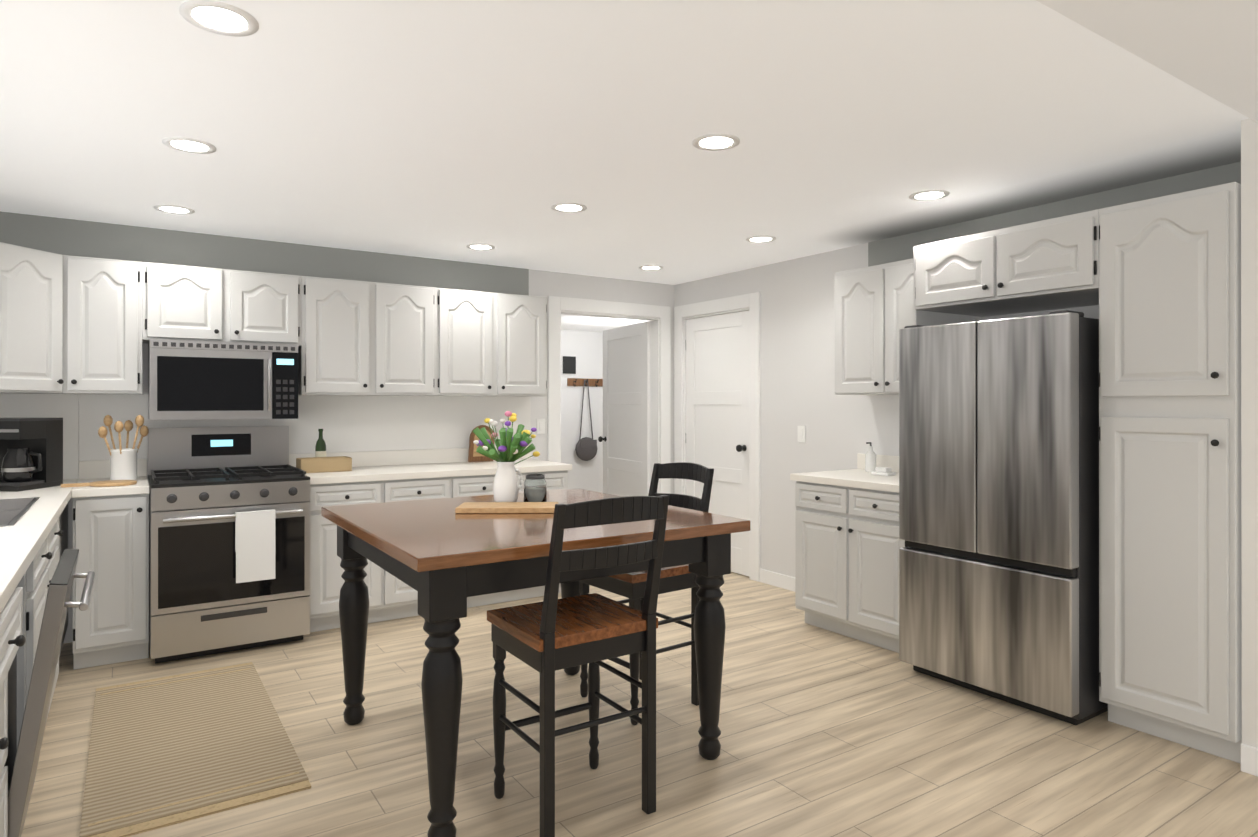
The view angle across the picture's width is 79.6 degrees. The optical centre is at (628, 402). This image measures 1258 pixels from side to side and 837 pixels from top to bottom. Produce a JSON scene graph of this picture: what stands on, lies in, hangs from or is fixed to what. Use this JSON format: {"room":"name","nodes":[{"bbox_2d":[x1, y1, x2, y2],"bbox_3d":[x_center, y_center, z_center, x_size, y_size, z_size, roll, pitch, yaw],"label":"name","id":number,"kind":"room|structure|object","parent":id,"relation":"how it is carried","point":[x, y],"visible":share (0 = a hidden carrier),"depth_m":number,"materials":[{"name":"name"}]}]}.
{"room":"kitchen","nodes":[
{"label":"kitchen","id":0,"kind":"room"},
{"bbox_2d":[0,211,673,642],"bbox_3d":[-1.669,0.159,5.306,5.125,2.385,0.124,0,0,-34],"label":"wall","id":1,"kind":"structure","parent":0,"point":[70,237],"depth_m":4.96,"materials":[{"name":"white paint"}]},
{"bbox_2d":[0,242,67,393],"bbox_3d":[-3.017,-0.416,3.776,0.281,0.710,0.280,0,0,-34],"label":"upper cabinet","id":2,"kind":"object","parent":1,"relation":"attached to","point":[33,282],"depth_m":3.81,"materials":[{"name":"grey paint"}]},
{"bbox_2d":[68,255,143,393],"bbox_3d":[-2.921,-0.415,4.201,0.355,0.730,0.338,0,0,-34],"label":"upper cabinet","id":3,"kind":"object","parent":1,"relation":"attached to","point":[69,324],"depth_m":4.07,"materials":[{"name":"grey paint"}]},
{"bbox_2d":[144,262,303,349],"bbox_3d":[-2.432,-0.564,4.526,0.820,0.430,0.338,0,0,-34],"label":"upper cabinet","id":4,"kind":"object","parent":1,"relation":"attached to","point":[182,303],"depth_m":4.38,"materials":[{"name":"grey paint"}]},
{"bbox_2d":[148,339,297,419],"bbox_3d":[-2.401,-0.126,4.478,0.756,0.442,0.432,0,0,-34],"label":"microwave","id":5,"kind":"object","parent":4,"relation":"attached to","point":[195,380],"visible":1,"depth_m":4.32,"materials":[{"name":"silver metal"}]},
{"bbox_2d":[79,446,530,477],"bbox_3d":[-1.933,0.381,5.046,2.823,0.100,0.020,0,0,-34],"label":"backsplash","id":6,"kind":"structure","parent":1,"relation":"attached to","point":[100,468],"depth_m":5.16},
{"bbox_2d":[298,276,439,395],"bbox_3d":[-1.738,-0.414,4.986,0.845,0.730,0.338,0,0,-34],"label":"upper cabinet","id":7,"kind":"object","parent":1,"relation":"attached to","point":[362,338],"depth_m":4.85,"materials":[{"name":"grey paint"}]},
{"bbox_2d":[440,288,546,396],"bbox_3d":[-1.034,-0.413,5.453,0.845,0.730,0.338,0,0,-34],"label":"upper cabinet","id":8,"kind":"object","parent":1,"relation":"attached to","point":[492,344],"depth_m":5.32,"materials":[{"name":"grey paint"}]},
{"bbox_2d":[537,419,544,433],"bbox_3d":[-0.686,0.182,5.881,0.072,0.116,0.010,0,0,-34],"label":"light switch","id":9,"kind":"object","parent":1,"relation":"attached to","point":[540,426],"visible":1,"depth_m":5.88,"materials":[{"name":"white plastic"}]},
{"bbox_2d":[548,296,670,493],"bbox_3d":[-0.177,0.258,6.298,1.190,2.190,0.156,0,0,-34],"label":"door frame","id":10,"kind":"structure","parent":1,"relation":"attached to","point":[660,437],"depth_m":6.42,"materials":[{"name":"white wood"}]},
{"bbox_2d":[598,321,649,496],"bbox_3d":[-0.004,0.317,7.051,0.220,2.059,0.937,0,0,-34],"label":"open door","id":11,"kind":"structure","parent":1,"relation":"in","point":[625,439],"depth_m":6.97,"materials":[{"name":"white wood"}]},
{"bbox_2d":[561,330,602,492],"bbox_3d":[-0.970,0.164,8.761,3.600,2.385,0.100,0,0,-34],"label":"wall","id":12,"kind":"structure","parent":0,"point":[585,348],"depth_m":8.96,"materials":[{"name":"white paint"}]},
{"bbox_2d":[563,356,602,386],"bbox_3d":[-0.475,-0.365,8.974,0.660,0.356,0.091,0,0,-34],"label":"rail","id":13,"kind":"object","parent":12,"relation":"attached to","point":[569,364],"visible":0.79,"depth_m":8.88,"materials":[{"name":"brown wood"}]},
{"bbox_2d":[575,380,597,460],"bbox_3d":[-0.501,0.208,8.930,0.292,0.964,0.101,0,0,-34],"label":"hanging bag","id":14,"kind":"object","parent":13,"relation":"hanging from","point":[586,448],"visible":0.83,"depth_m":8.90,"materials":[{"name":"grey fabric"}]},
{"bbox_2d":[561,314,645,331],"bbox_3d":[-0.312,-0.880,7.770,3.600,0.050,2.480,0,0,-34],"label":"ceiling","id":15,"kind":"structure","parent":0,"point":[583,323],"depth_m":8.13,"materials":[{"name":"paint"}]},
{"bbox_2d":[0,0,1248,284],"bbox_3d":[-0.476,-1.066,3.510,5.125,0.060,4.440,0,0,-34],"label":"ceiling","id":16,"kind":"structure","parent":0,"point":[450,130],"depth_m":2.79,"materials":[{"name":"paint"}]},
{"bbox_2d":[153,205,194,213],"bbox_3d":[-2.431,-1.033,4.037,0.190,0.008,0.190,0,0,-34],"label":"recessed light","id":17,"kind":"object","parent":16,"relation":"in","point":[174,209],"visible":1,"depth_m":4.03,"materials":[{"name":"white"}]},
{"bbox_2d":[162,137,215,153],"bbox_3d":[-1.767,-1.035,3.037,0.190,0.008,0.190,0,0,-34],"label":"recessed light","id":18,"kind":"object","parent":16,"relation":"in","point":[189,145],"visible":1,"depth_m":3.03,"materials":[{"name":"white"}]},
{"bbox_2d":[179,0,258,36],"bbox_3d":[-1.104,-1.036,2.037,0.190,0.008,0.190,0,0,-34],"label":"recessed light","id":19,"kind":"object","parent":16,"relation":"in","point":[218,17],"visible":1,"depth_m":2.03,"materials":[{"name":"white"}]},
{"bbox_2d":[466,244,494,249],"bbox_3d":[-0.981,-1.032,4.999,0.190,0.008,0.190,0,0,-34],"label":"recessed light","id":20,"kind":"object","parent":16,"relation":"in","point":[480,246],"visible":0.98,"depth_m":4.98,"materials":[{"name":"white"}]},
{"bbox_2d":[551,203,586,212],"bbox_3d":[-0.318,-1.033,3.999,0.190,0.008,0.190,0,0,-34],"label":"recessed light","id":21,"kind":"object","parent":16,"relation":"in","point":[568,207],"visible":1,"depth_m":3.99,"materials":[{"name":"white"}]},
{"bbox_2d":[639,265,662,269],"bbox_3d":[0.169,-1.031,5.762,0.190,0.008,0.190,0,0,-34],"label":"recessed light","id":22,"kind":"object","parent":16,"relation":"in","point":[650,267],"visible":0.96,"depth_m":5.75,"materials":[{"name":"white"}]},
{"bbox_2d":[692,133,739,150],"bbox_3d":[0.346,-1.035,2.999,0.190,0.008,0.190,0,0,-34],"label":"recessed light","id":23,"kind":"object","parent":16,"relation":"in","point":[715,142],"visible":1,"depth_m":2.99,"materials":[{"name":"white"}]},
{"bbox_2d":[746,236,775,242],"bbox_3d":[0.832,-1.032,4.762,0.190,0.008,0.190,0,0,-34],"label":"recessed light","id":24,"kind":"object","parent":16,"relation":"in","point":[757,239],"visible":1,"depth_m":4.76,"materials":[{"name":"white"}]},
{"bbox_2d":[909,190,949,200],"bbox_3d":[1.496,-1.034,3.762,0.190,0.008,0.190,0,0,-34],"label":"recessed light","id":25,"kind":"object","parent":16,"relation":"in","point":[927,195],"visible":1,"depth_m":3.76,"materials":[{"name":"white"}]},
{"bbox_2d":[21,572,1257,836],"bbox_3d":[-0.284,1.373,2.493,10.085,0.050,11.500,0,0,-34],"label":"floor","id":26,"kind":"structure","parent":0,"point":[827,734],"depth_m":2.89,"materials":[{"name":"brown wood"}]},
{"bbox_2d":[0,506,27,525],"bbox_3d":[-2.452,0.521,2.699,0.400,0.194,0.439,0,0,-34],"label":"sink","id":27,"kind":"object","parent":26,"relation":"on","point":[9,515],"depth_m":2.96,"materials":[{"name":"grey paint"}]},
{"bbox_2d":[0,574,31,836],"bbox_3d":[-1.707,0.906,1.551,0.668,0.880,0.602,0,0,-34],"label":"base cabinet","id":28,"kind":"object","parent":26,"relation":"on","point":[16,614],"depth_m":1.93,"materials":[{"name":"grey paint"}]},
{"bbox_2d":[0,522,51,605],"bbox_3d":[-1.937,0.447,1.895,0.664,0.040,1.469,0,0,-34],"label":"countertop","id":29,"kind":"structure","parent":28,"relation":"on","point":[20,544],"depth_m":2.24,"materials":[{"name":"white stone"}]},
{"bbox_2d":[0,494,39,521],"bbox_3d":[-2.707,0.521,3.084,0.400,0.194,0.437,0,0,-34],"label":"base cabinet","id":30,"kind":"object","parent":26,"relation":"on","point":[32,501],"depth_m":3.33,"materials":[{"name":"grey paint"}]},
{"bbox_2d":[28,542,63,725],"bbox_3d":[-2.538,1.003,2.777,0.638,0.690,1.135,0,0,-34],"label":"base cabinet","id":31,"kind":"object","parent":26,"relation":"on","point":[46,563],"depth_m":2.74,"materials":[{"name":"grey paint"}]},
{"bbox_2d":[4,549,94,836],"bbox_3d":[-1.960,0.911,2.102,0.758,0.872,0.590,0,0,-34],"label":"dishwasher","id":32,"kind":"object","parent":26,"relation":"on","point":[22,760],"visible":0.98,"depth_m":2.02,"materials":[{"name":"grey metal"}]},
{"bbox_2d":[40,502,67,638],"bbox_3d":[-3.137,0.909,3.660,0.618,0.880,0.999,0,0,-34],"label":"base cabinet","id":33,"kind":"object","parent":26,"relation":"on","point":[49,512],"depth_m":3.21,"materials":[{"name":"grey paint"}]},
{"bbox_2d":[0,478,78,505],"bbox_3d":[-3.117,0.449,3.674,0.664,0.040,0.999,0,0,-34],"label":"countertop","id":34,"kind":"structure","parent":33,"relation":"on","point":[60,495],"depth_m":3.61,"materials":[{"name":"white stone"}]},
{"bbox_2d":[0,418,62,491],"bbox_3d":[-3.073,0.252,3.786,0.343,0.352,0.280,0,0,1],"label":"coffee maker","id":35,"kind":"object","parent":34,"relation":"on","point":[31,453],"visible":0.98,"depth_m":3.76,"materials":[{"name":"black plastic"}]},
{"bbox_2d":[73,479,148,669],"bbox_3d":[-2.800,0.910,4.094,0.320,0.880,0.648,0,0,-34],"label":"base cabinet","id":36,"kind":"object","parent":26,"relation":"on","point":[111,535],"depth_m":3.83,"materials":[{"name":"grey paint"}]},
{"bbox_2d":[71,474,149,497],"bbox_3d":[-2.796,0.450,4.088,0.325,0.040,0.663,0,0,-34],"label":"countertop","id":37,"kind":"structure","parent":36,"relation":"on","point":[142,486],"depth_m":3.84,"materials":[{"name":"white stone"}]},
{"bbox_2d":[61,480,136,486],"bbox_3d":[-2.748,0.421,3.920,0.324,0.016,0.208,0,0,-34],"label":"cutting board","id":38,"kind":"object","parent":37,"relation":"on","point":[107,483],"visible":1,"depth_m":3.87,"materials":[{"name":"brown wood"}]},
{"bbox_2d":[98,415,148,479],"bbox_3d":[-2.784,0.247,4.160,0.231,0.363,0.235,0,0,-34],"label":"crock","id":39,"kind":"object","parent":37,"relation":"on","point":[123,463],"visible":0.92,"depth_m":4.12,"materials":[{"name":"white ceramic"}]},
{"bbox_2d":[79,662,310,836],"bbox_3d":[-1.806,1.342,3.091,0.660,0.014,1.520,0,0,-34],"label":"rug","id":40,"kind":"object","parent":26,"relation":"on","point":[170,750],"visible":1,"depth_m":2.88,"materials":[{"name":"fabric"}]},
{"bbox_2d":[148,426,309,663],"bbox_3d":[-2.288,0.748,4.306,0.756,1.205,0.804,0,0,-34],"label":"range","id":41,"kind":"object","parent":26,"relation":"on","point":[229,538],"visible":1,"depth_m":4.05,"materials":[{"name":"silver metal"}]},
{"bbox_2d":[309,478,454,631],"bbox_3d":[-1.669,0.911,4.844,0.858,0.880,0.648,0,0,-34],"label":"base cabinet","id":42,"kind":"object","parent":26,"relation":"on","point":[390,598],"depth_m":4.50,"materials":[{"name":"grey paint"}]},
{"bbox_2d":[305,458,570,485],"bbox_3d":[-1.301,0.451,5.080,1.732,0.040,0.663,0,0,-34],"label":"countertop","id":43,"kind":"structure","parent":42,"relation":"on","point":[527,466],"depth_m":4.87,"materials":[{"name":"white stone"}]},
{"bbox_2d":[296,456,351,472],"bbox_3d":[-1.913,0.387,4.738,0.300,0.085,0.160,0,0,-34],"label":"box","id":44,"kind":"object","parent":43,"relation":"on","point":[324,464],"visible":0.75,"depth_m":4.68,"materials":[{"name":"brown wood"}]},
{"bbox_2d":[315,429,325,456],"bbox_3d":[-1.988,0.299,4.868,0.067,0.262,0.067,0,0,-34],"label":"bottle","id":45,"kind":"object","parent":44,"relation":"on","point":[320,448],"visible":0.69,"depth_m":4.85,"materials":[{"name":"green glass"}]},
{"bbox_2d":[468,425,494,461],"bbox_3d":[-1.076,0.296,5.519,0.190,0.270,0.060,0,0,-34],"label":"board","id":46,"kind":"object","parent":43,"relation":"on","point":[474,455],"visible":0.6,"depth_m":5.49,"materials":[{"name":"brown wood"}]},
{"bbox_2d":[455,470,567,607],"bbox_3d":[-0.954,0.912,5.319,0.858,0.880,0.648,0,0,-34],"label":"base cabinet","id":47,"kind":"object","parent":26,"relation":"on","point":[482,484],"depth_m":5.07,"materials":[{"name":"grey paint"}]},
{"bbox_2d":[321,489,749,836],"bbox_3d":[-0.426,0.896,3.030,1.270,0.905,1.290,0,0,-34],"label":"table","id":48,"kind":"object","parent":26,"relation":"on","point":[442,558],"visible":0.94,"depth_m":2.64,"materials":[{"name":"brown wood"}]},
{"bbox_2d":[455,502,557,512],"bbox_3d":[-0.497,0.431,3.109,0.400,0.022,0.180,0,0,-2],"label":"board","id":49,"kind":"object","parent":48,"relation":"on","point":[506,507],"visible":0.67,"depth_m":3.03,"materials":[{"name":"brown wood"}]},
{"bbox_2d":[524,474,546,501],"bbox_3d":[-0.409,0.379,3.294,0.098,0.128,0.100,0,0,-34],"label":"jar","id":50,"kind":"object","parent":49,"relation":"on","point":[535,487],"visible":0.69,"depth_m":3.25,"materials":[{"name":"clear glass"}]},
{"bbox_2d":[473,411,539,501],"bbox_3d":[-0.531,0.239,3.316,0.285,0.407,0.283,0,0,-34],"label":"vase","id":51,"kind":"object","parent":48,"relation":"on","point":[511,451],"visible":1,"depth_m":3.29,"materials":[{"name":"white ceramic"}]},
{"bbox_2d":[487,495,668,836],"bbox_3d":[-0.161,0.816,2.494,0.440,1.063,0.525,0,0,-34],"label":"chair","id":52,"kind":"object","parent":26,"relation":"on","point":[549,635],"visible":1,"depth_m":2.41,"materials":[{"name":"brown wood"}]},
{"bbox_2d":[579,462,713,724],"bbox_3d":[0.087,0.818,3.453,0.524,1.062,0.439,0,0,-37],"label":"chair","id":53,"kind":"object","parent":26,"relation":"on","point":[631,586],"visible":0.52,"depth_m":3.36,"materials":[{"name":"brown wood"}]},
{"bbox_2d":[790,453,904,652],"bbox_3d":[1.466,0.840,4.407,0.649,1.020,0.838,0,0,-34],"label":"base cabinet","id":54,"kind":"object","parent":26,"relation":"on","point":[849,543],"visible":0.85,"depth_m":4.26,"materials":[{"name":"grey paint"}]},
{"bbox_2d":[865,442,875,471],"bbox_3d":[1.503,0.337,4.701,0.072,0.185,0.062,0,0,-34],"label":"soap bottle","id":55,"kind":"object","parent":54,"relation":"on","point":[870,460],"visible":0.96,"depth_m":4.68,"materials":[{"name":"white plastic"}]},
{"bbox_2d":[871,467,895,475],"bbox_3d":[1.514,0.407,4.492,0.080,0.045,0.120,0,0,-34],"label":"soap dish","id":56,"kind":"object","parent":54,"relation":"on","point":[884,471],"visible":1,"depth_m":4.46,"materials":[{"name":"white ceramic"}]},
{"bbox_2d":[899,310,1107,724],"bbox_3d":[1.887,0.483,3.635,0.745,1.732,0.830,0,0,-34],"label":"fridge","id":57,"kind":"object","parent":26,"relation":"on","point":[999,505],"visible":0.94,"depth_m":3.32,"materials":[{"name":"grey metal"}]},
{"bbox_2d":[1089,182,1241,763],"bbox_3d":[2.336,0.269,3.124,0.617,2.160,0.470,0,0,-34],"label":"tall cabinet","id":58,"kind":"object","parent":26,"relation":"on","point":[1157,280],"depth_m":2.93,"materials":[{"name":"grey paint"}]},
{"bbox_2d":[674,162,1240,576],"bbox_3d":[3.025,0.156,3.071,0.474,2.385,8.800,0,0,-34],"label":"wall","id":59,"kind":"structure","parent":0,"point":[797,342],"depth_m":5.27,"materials":[{"name":"white paint"}]},
{"bbox_2d":[674,292,759,581],"bbox_3d":[0.745,0.258,6.178,0.138,2.190,1.060,0,0,-34],"label":"door frame","id":60,"kind":"structure","parent":59,"relation":"attached to","point":[750,302],"depth_m":5.79,"materials":[{"name":"white wood"}]},
{"bbox_2d":[686,310,748,575],"bbox_3d":[0.700,0.315,6.149,0.114,2.059,0.816,0,0,-34],"label":"closed door","id":61,"kind":"structure","parent":59,"relation":"in","point":[717,393],"depth_m":6.11,"materials":[{"name":"white wood"}]},
{"bbox_2d":[760,569,794,591],"bbox_3d":[1.248,1.302,5.312,0.014,0.100,0.933,0,0,-34],"label":"baseboard","id":62,"kind":"structure","parent":59,"relation":"attached to","point":[783,581],"depth_m":5.54,"materials":[{"name":"white wood"}]},
{"bbox_2d":[798,426,805,441],"bbox_3d":[1.222,0.222,5.355,0.010,0.116,0.072,0,0,-34],"label":"light switch","id":63,"kind":"object","parent":59,"relation":"attached to","point":[801,433],"visible":1,"depth_m":5.34,"materials":[{"name":"white plastic"}]},
{"bbox_2d":[835,259,913,394],"bbox_3d":[1.604,-0.429,4.455,0.369,0.760,0.763,0,0,-34],"label":"upper cabinet","id":64,"kind":"object","parent":59,"relation":"attached to","point":[874,309],"visible":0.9,"depth_m":4.45,"materials":[{"name":"grey paint"}]},
{"bbox_2d":[913,211,1088,321],"bbox_3d":[1.959,-0.646,3.694,0.617,0.330,0.895,0,0,-34],"label":"upper cabinet","id":65,"kind":"object","parent":59,"relation":"attached to","point":[1043,265],"depth_m":3.53,"materials":[{"name":"grey paint"}]},
{"bbox_2d":[1036,0,1257,122],"bbox_3d":[0.785,-1.045,-0.995,8.005,0.115,4.500,0,0,-34],"label":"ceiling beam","id":66,"kind":"structure","parent":0,"point":[1209,48],"depth_m":2.03,"materials":[{"name":"white paint"}]},
{"bbox_2d":[1241,118,1257,747],"bbox_3d":[2.567,0.156,2.815,0.580,2.385,0.280,0,0,-34],"label":"wall","id":67,"kind":"structure","parent":0,"point":[1249,361],"depth_m":2.75,"materials":[{"name":"white paint"}]},
{"bbox_2d":[1241,743,1257,776],"bbox_3d":[2.565,1.298,2.804,0.594,0.100,0.294,0,0,-34],"label":"baseboard","id":68,"kind":"structure","parent":67,"relation":"attached to","point":[1249,759],"depth_m":2.74,"materials":[{"name":"white wood"}]}
]}

